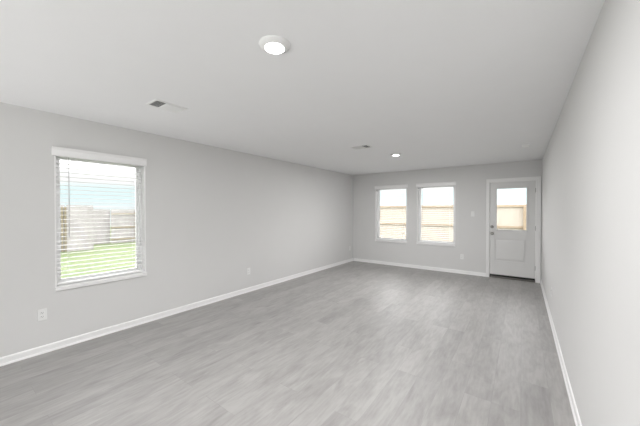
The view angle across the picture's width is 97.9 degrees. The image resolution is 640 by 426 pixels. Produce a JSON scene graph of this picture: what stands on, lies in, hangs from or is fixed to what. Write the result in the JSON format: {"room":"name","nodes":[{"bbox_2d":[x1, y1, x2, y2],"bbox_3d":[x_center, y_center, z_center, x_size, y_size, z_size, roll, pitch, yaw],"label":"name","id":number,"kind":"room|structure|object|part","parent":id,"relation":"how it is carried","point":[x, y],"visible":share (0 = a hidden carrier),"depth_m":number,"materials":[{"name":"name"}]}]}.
{"room":"empty living room","nodes":[
{"label":"empty living room","id":0,"kind":"room"},
{"bbox_2d":[0,102,352,356],"bbox_3d":[-2.231,0.185,3.720,0.170,2.440,10.943,0,1,36],"label":"wall","id":1,"kind":"structure","parent":0,"point":[214,214],"depth_m":3.80,"materials":[{"name":"grey paint"}]},
{"bbox_2d":[37,308,46,320],"bbox_3d":[-2.792,1.022,2.802,0.009,0.115,0.070,0,1,36],"label":"power outlet","id":2,"kind":"object","parent":1,"relation":"attached to","point":[41,313],"visible":1,"depth_m":2.80,"materials":[{"name":"white plastic"}]},
{"bbox_2d":[54,156,146,290],"bbox_3d":[-2.545,0.076,3.268,0.192,1.456,0.868,0,1,36],"label":"window","id":3,"kind":"structure","parent":1,"relation":"in","point":[139,208],"depth_m":3.36,"materials":[{"name":"white paint"}]},
{"bbox_2d":[51,146,146,284],"bbox_3d":[-2.506,0.033,3.228,0.101,1.438,0.888,0,1,36],"label":"window blind","id":4,"kind":"object","parent":3,"relation":"attached to","point":[62,152],"visible":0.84,"depth_m":3.17,"materials":[{"name":"white paint"}]},
{"bbox_3d":[-2.524,0.743,3.248,0.052,0.018,0.826,0,1,36],"label":"rail","id":5,"kind":"part","parent":4,"relation":"part of","materials":[{"name":"white plastic"}]},
{"bbox_3d":[-2.515,0.781,3.253,0.118,0.046,0.868,0,1,36],"label":"sill","id":6,"kind":"part","parent":3,"relation":"part of","materials":[{"name":"white paint"}]},
{"bbox_2d":[0,258,353,366],"bbox_3d":[-2.155,1.366,3.677,0.016,0.079,10.603,0,1,36],"label":"baseboard","id":7,"kind":"structure","parent":1,"relation":"attached to","point":[29,353],"depth_m":3.47,"materials":[{"name":"white paint"}]},
{"bbox_2d":[0,261,575,425],"bbox_3d":[-0.454,1.467,2.445,4.558,0.100,10.943,0,1,36],"label":"floor","id":8,"kind":"structure","parent":0,"point":[353,343],"depth_m":2.65,"materials":[{"name":"grey wood"}]},
{"bbox_2d":[0,0,604,174],"bbox_3d":[-0.455,-1.098,2.421,4.558,0.150,10.943,0,1,36],"label":"ceiling","id":9,"kind":"structure","parent":0,"point":[433,83],"depth_m":1.99,"materials":[{"name":"paint"}]},
{"bbox_2d":[145,99,186,112],"bbox_3d":[-1.472,-1.019,2.681,0.210,0.013,0.300,0,1,36],"label":"ceiling vent","id":10,"kind":"object","parent":9,"relation":"in","point":[156,103],"visible":1,"depth_m":2.66,"materials":[{"name":"white plastic"}]},
{"bbox_2d":[259,35,289,54],"bbox_3d":[-0.274,-1.003,1.683,0.188,0.027,0.188,0,1,36],"label":"recessed light","id":11,"kind":"object","parent":9,"relation":"in","point":[271,44],"visible":1,"depth_m":1.65,"materials":[{"name":"white plastic"}]},
{"bbox_2d":[350,144,371,149],"bbox_3d":[0.650,-1.036,4.398,0.300,0.013,0.210,0,1,36],"label":"ceiling vent","id":12,"kind":"object","parent":9,"relation":"in","point":[366,145],"visible":1,"depth_m":4.38,"materials":[{"name":"white plastic"}]},
{"bbox_2d":[353,159,541,282],"bbox_3d":[2.706,0.154,6.794,4.218,2.440,0.170,0,1,36],"label":"wall","id":13,"kind":"structure","parent":0,"point":[470,231],"depth_m":6.57,"materials":[{"name":"grey paint"}]},
{"bbox_2d":[375,188,406,242],"bbox_3d":[1.899,0.035,7.365,0.876,1.456,0.192,0,1,36],"label":"window","id":14,"kind":"structure","parent":13,"relation":"in","point":[377,228],"depth_m":7.56,"materials":[{"name":"white paint"}]},
{"bbox_3d":[1.932,0.020,7.410,0.844,1.402,0.070,0,1,36],"label":"frame","id":15,"kind":"part","parent":14,"relation":"part of","materials":[{"name":"white plastic"}]},
{"bbox_3d":[1.877,0.741,7.341,0.876,0.046,0.118,0,1,36],"label":"sill","id":16,"kind":"part","parent":14,"relation":"part of","materials":[{"name":"white paint"}]},
{"bbox_2d":[375,184,407,240],"bbox_3d":[1.867,-0.007,7.320,0.896,1.438,0.101,0,1,36],"label":"window blind","id":17,"kind":"object","parent":14,"relation":"attached to","point":[396,187],"visible":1,"depth_m":7.28,"materials":[{"name":"white paint"}]},
{"bbox_2d":[354,258,485,276],"bbox_3d":[2.281,1.333,6.999,3.250,0.079,0.016,0,1,36],"label":"baseboard","id":18,"kind":"structure","parent":13,"relation":"attached to","point":[355,259],"depth_m":6.80,"materials":[{"name":"white paint"}]},
{"bbox_2d":[416,186,455,246],"bbox_3d":[2.799,0.041,6.712,0.880,1.456,0.192,0,1,36],"label":"window","id":19,"kind":"structure","parent":13,"relation":"in","point":[454,187],"depth_m":6.81,"materials":[{"name":"white paint"}]},
{"bbox_3d":[2.778,0.746,6.689,0.880,0.046,0.118,0,1,36],"label":"sill","id":20,"kind":"part","parent":19,"relation":"part of","materials":[{"name":"white paint"}]},
{"bbox_2d":[416,182,455,243],"bbox_3d":[2.766,-0.001,6.669,0.896,1.438,0.101,0,1,36],"label":"window blind","id":21,"kind":"object","parent":19,"relation":"attached to","point":[440,184],"visible":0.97,"depth_m":6.65,"materials":[{"name":"white paint"}]},
{"bbox_3d":[2.779,0.708,6.694,0.834,0.018,0.052,0,1,36],"label":"rail","id":22,"kind":"part","parent":21,"relation":"part of","materials":[{"name":"white plastic"}]},
{"bbox_2d":[486,176,540,282],"bbox_3d":[4.011,0.329,5.816,0.927,2.108,0.226,0,1,36],"label":"door","id":23,"kind":"structure","parent":13,"relation":"in","point":[510,254],"depth_m":5.75,"materials":[{"name":"white paint"}]},
{"bbox_3d":[3.964,0.778,5.818,0.496,0.434,0.018,0,1,36],"label":"panel","id":24,"kind":"part","parent":23,"relation":"part of","materials":[{"name":"paint"}]},
{"bbox_3d":[3.973,-0.082,5.788,0.560,0.910,0.014,0,1,36],"label":"glass frame","id":25,"kind":"part","parent":23,"relation":"part of","materials":[{"name":"glass"}]},
{"bbox_2d":[541,0,639,425],"bbox_3d":[1.322,0.208,1.146,0.170,2.440,10.943,0,1,36],"label":"wall","id":26,"kind":"structure","parent":0,"point":[590,242],"depth_m":1.39,"materials":[{"name":"grey paint"}]},
{"bbox_2d":[540,280,581,425],"bbox_3d":[1.238,1.388,1.199,0.016,0.079,10.573,0,1,36],"label":"baseboard","id":27,"kind":"structure","parent":26,"relation":"attached to","point":[577,420],"depth_m":2.42,"materials":[{"name":"white paint"}]},
{"label":"outside","id":28,"kind":"structure","parent":0,"visible":0},
{"bbox_2d":[61,225,135,278],"bbox_3d":[1.152,1.556,15.236,64.000,0.200,54.000,0,1,36],"label":"lawn","id":29,"kind":"structure","parent":28,"point":[127,244],"depth_m":9.09,"materials":[{"name":"green plant"}]},
{"bbox_2d":[60,205,64,251],"bbox_3d":[-11.305,0.659,10.239,0.104,1.956,2.902,0,1,36],"label":"wooden fence","id":30,"kind":"object","parent":29,"relation":"on","point":[61,208],"visible":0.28,"depth_m":11.33,"materials":[{"name":"brown wood"}]},
{"bbox_3d":[-10.477,0.682,11.331,0.044,1.890,0.044,0,1,36],"label":"post","id":31,"kind":"part","parent":30,"relation":"part of","materials":[{"name":"brown wood"}]},
{"bbox_2d":[64,205,93,251],"bbox_3d":[-10.118,0.647,11.716,0.150,1.952,0.917,0,1,36],"label":"wooden fence","id":32,"kind":"object","parent":29,"relation":"on","point":[83,214],"visible":0.72,"depth_m":11.66,"materials":[{"name":"grey wood"}]},
{"bbox_3d":[-10.385,0.681,11.399,0.090,1.890,0.090,0,1,36],"label":"post","id":33,"kind":"part","parent":32,"relation":"part of","materials":[{"name":"brown wood"}]},
{"bbox_2d":[93,209,109,243],"bbox_3d":[-12.163,0.759,14.518,0.150,1.916,2.022,0,1,36],"label":"wooden fence","id":34,"kind":"object","parent":29,"relation":"on","point":[97,213],"visible":0.16,"depth_m":14.98,"materials":[{"name":"grey wood"}]},
{"bbox_2d":[111,209,134,243],"bbox_3d":[-8.852,0.720,18.528,0.150,1.916,8.402,0,1,36],"label":"wooden fence","id":35,"kind":"object","parent":29,"relation":"on","point":[126,219],"visible":0.12,"depth_m":15.60,"materials":[{"name":"grey wood"}]},
{"bbox_2d":[380,204,525,241],"bbox_3d":[3.866,0.611,11.575,16.922,1.856,0.150,0,1,36],"label":"wooden fence","id":36,"kind":"object","parent":29,"relation":"on","point":[510,217],"visible":0.07,"depth_m":11.07,"materials":[{"name":"brown wood"}]},
{"bbox_3d":[3.886,0.469,11.603,16.920,0.080,0.038,0,1,36],"label":"rail","id":37,"kind":"part","parent":36,"relation":"part of","materials":[{"name":"brown wood"}]},
{"bbox_3d":[3.885,-0.256,11.596,16.920,0.080,0.038,0,1,36],"label":"rail","id":38,"kind":"part","parent":36,"relation":"part of","materials":[{"name":"brown wood"}]},
{"bbox_3d":[6.876,0.664,9.357,0.090,1.790,0.090,0,1,36],"label":"post","id":39,"kind":"part","parent":36,"relation":"part of","materials":[{"name":"brown wood"}]}
]}

